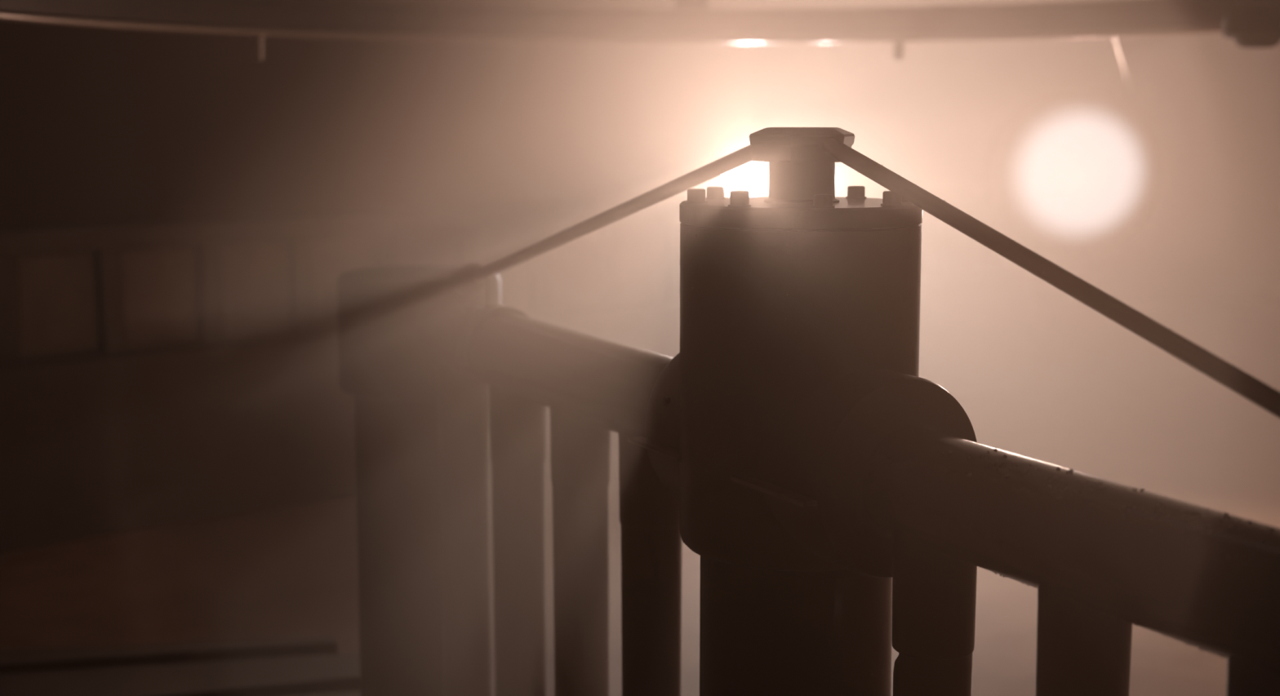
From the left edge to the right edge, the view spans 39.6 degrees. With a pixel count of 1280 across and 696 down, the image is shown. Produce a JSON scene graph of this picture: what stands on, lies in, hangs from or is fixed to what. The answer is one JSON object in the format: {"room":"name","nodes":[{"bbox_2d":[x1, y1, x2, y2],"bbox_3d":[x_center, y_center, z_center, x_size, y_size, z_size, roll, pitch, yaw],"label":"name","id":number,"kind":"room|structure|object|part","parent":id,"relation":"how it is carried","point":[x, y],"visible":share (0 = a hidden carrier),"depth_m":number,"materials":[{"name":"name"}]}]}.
{"room":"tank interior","nodes":[
{"label":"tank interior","id":0,"kind":"room"},
{"bbox_2d":[0,184,1106,552],"bbox_3d":[-0.863,-0.029,7.926,10.180,1.175,0.310,-7,10,-41],"label":"wall","id":1,"kind":"structure","parent":0,"point":[154,373],"depth_m":7.17,"materials":[{"name":"paint"}]},
{"bbox_3d":[-2.208,-0.168,6.731,0.300,0.375,0.024,-7,10,-41],"label":"panel","id":2,"kind":"part","parent":1,"relation":"part of","materials":[{"name":"wood"}]},
{"bbox_3d":[-1.892,-0.204,7.006,0.300,0.375,0.024,-7,10,-41],"label":"panel","id":3,"kind":"part","parent":1,"relation":"part of","materials":[{"name":"wood"}]},
{"bbox_3d":[-1.577,-0.241,7.281,0.300,0.375,0.024,-7,10,-41],"label":"panel","id":4,"kind":"part","parent":1,"relation":"part of","materials":[{"name":"wood"}]},
{"bbox_3d":[-1.262,-0.277,7.556,0.300,0.375,0.024,-7,10,-41],"label":"panel","id":5,"kind":"part","parent":1,"relation":"part of","materials":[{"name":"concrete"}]},
{"bbox_3d":[-0.946,-0.314,7.831,0.300,0.375,0.024,-7,10,-41],"label":"panel","id":6,"kind":"part","parent":1,"relation":"part of","materials":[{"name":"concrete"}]},
{"bbox_3d":[-0.631,-0.350,8.106,0.300,0.375,0.024,-7,10,-41],"label":"panel","id":7,"kind":"part","parent":1,"relation":"part of","materials":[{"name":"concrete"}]},
{"bbox_3d":[-0.316,-0.387,8.381,0.300,0.375,0.024,-7,10,-41],"label":"panel","id":8,"kind":"part","parent":1,"relation":"part of","materials":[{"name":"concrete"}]},
{"bbox_3d":[-0.001,-0.423,8.656,0.300,0.375,0.024,-7,10,-41],"label":"panel","id":9,"kind":"part","parent":1,"relation":"part of","materials":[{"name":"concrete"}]},
{"bbox_3d":[1.576,-0.605,10.032,0.300,0.375,0.024,-7,10,-41],"label":"panel","id":10,"kind":"part","parent":1,"relation":"part of","materials":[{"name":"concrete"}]},
{"bbox_3d":[1.891,-0.642,10.307,0.300,0.375,0.024,-7,10,-41],"label":"panel","id":11,"kind":"part","parent":1,"relation":"part of","materials":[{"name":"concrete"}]},
{"bbox_3d":[2.207,-0.678,10.582,0.300,0.375,0.024,-7,10,-41],"label":"panel","id":12,"kind":"part","parent":1,"relation":"part of","materials":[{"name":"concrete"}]},
{"bbox_3d":[2.522,-0.715,10.857,0.300,0.375,0.024,-7,10,-41],"label":"panel","id":13,"kind":"part","parent":1,"relation":"part of","materials":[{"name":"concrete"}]},
{"bbox_2d":[0,302,1279,695],"bbox_3d":[0.000,0.858,6.166,16.000,0.120,18.000,0,8,0],"label":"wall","id":14,"kind":"structure","parent":0,"point":[1101,400],"depth_m":6.66,"materials":[{"name":"beige paint"}]},
{"bbox_2d":[0,635,360,695],"bbox_3d":[-1.346,0.948,4.757,1.444,0.070,0.967,-2,8,-13],"label":"floor","id":15,"kind":"structure","parent":14,"relation":"on","point":[308,666],"depth_m":4.98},
{"bbox_2d":[337,265,501,695],"bbox_3d":[-0.506,0.438,4.160,0.480,1.240,0.480,0,8,0],"label":"end post","id":16,"kind":"object","parent":14,"relation":"on","point":[393,385],"visible":0.62,"depth_m":4.00,"materials":[{"name":"wood"}]},
{"bbox_2d":[416,297,682,695],"bbox_3d":[-0.156,0.519,3.533,0.326,1.227,1.448,-4,9,-30],"label":"pipe railing","id":17,"kind":"object","parent":14,"relation":"on","point":[592,387],"visible":0.72,"depth_m":3.46,"materials":[{"name":"wood"}]},
{"bbox_2d":[721,160,836,196],"bbox_3d":[0.656,-0.239,8.618,0.542,1.405,0.466,0,8,0],"label":"work light","id":18,"kind":"object","parent":14,"relation":"on","point":[752,176],"visible":0.3,"depth_m":8.35,"materials":[{"name":"white"}]},
{"bbox_2d":[679,127,922,695],"bbox_3d":[0.249,0.442,2.843,0.480,1.577,0.480,0,8,0],"label":"post","id":19,"kind":"object","parent":14,"relation":"on","point":[790,292],"visible":0.77,"depth_m":2.66,"materials":[{"name":"wood"}]},
{"bbox_2d":[450,144,752,368],"bbox_3d":[-0.074,-0.164,3.355,0.180,0.494,1.220,-5,9,-32],"label":"rod","id":20,"kind":"object","parent":19,"relation":"attached to","point":[470,279],"visible":0.91,"depth_m":3.45,"materials":[{"name":"metal"}]},
{"bbox_3d":[-0.367,-0.146,3.840,0.068,0.078,0.098,-4,9,-30],"label":"knob","id":21,"kind":"part","parent":20,"relation":"part of","materials":[{"name":"metal"}]},
{"bbox_3d":[-0.078,-0.236,3.324,0.026,0.343,1.188,-4,9,-30],"label":"rod","id":22,"kind":"part","parent":20,"relation":"part of","materials":[{"name":"metal"}]},
{"bbox_3d":[0.249,-0.210,2.756,0.375,0.032,0.375,0,8,0],"label":"lid","id":23,"kind":"part","parent":19,"relation":"part of","materials":[{"name":"wood"}]},
{"bbox_2d":[822,137,1279,418],"bbox_3d":[0.575,0.022,2.189,0.180,0.550,1.232,-5,9,-32],"label":"rod","id":24,"kind":"object","parent":19,"relation":"attached to","point":[1261,394],"visible":1,"depth_m":2.24,"materials":[{"name":"metal"}]},
{"bbox_2d":[730,368,1279,695],"bbox_3d":[0.638,0.703,2.173,0.326,1.219,1.474,-4,9,-30],"label":"pipe railing","id":25,"kind":"object","parent":14,"relation":"on","point":[879,473],"visible":1,"depth_m":2.31,"materials":[{"name":"wood"}]},
{"bbox_2d":[0,0,1279,60],"bbox_3d":[0.200,-1.416,3.999,3.892,1.443,3.892,0,8,0],"label":"ceiling","id":26,"kind":"structure","parent":0,"point":[1251,24],"depth_m":5.61,"materials":[{"name":"paint"}]},
{"bbox_2d":[984,37,1168,262],"bbox_3d":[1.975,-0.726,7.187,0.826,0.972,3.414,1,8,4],"label":"floodlight","id":27,"kind":"object","parent":26,"relation":"attached to","point":[1073,172],"visible":1,"depth_m":8.40,"materials":[{"name":"metal"}]}
]}

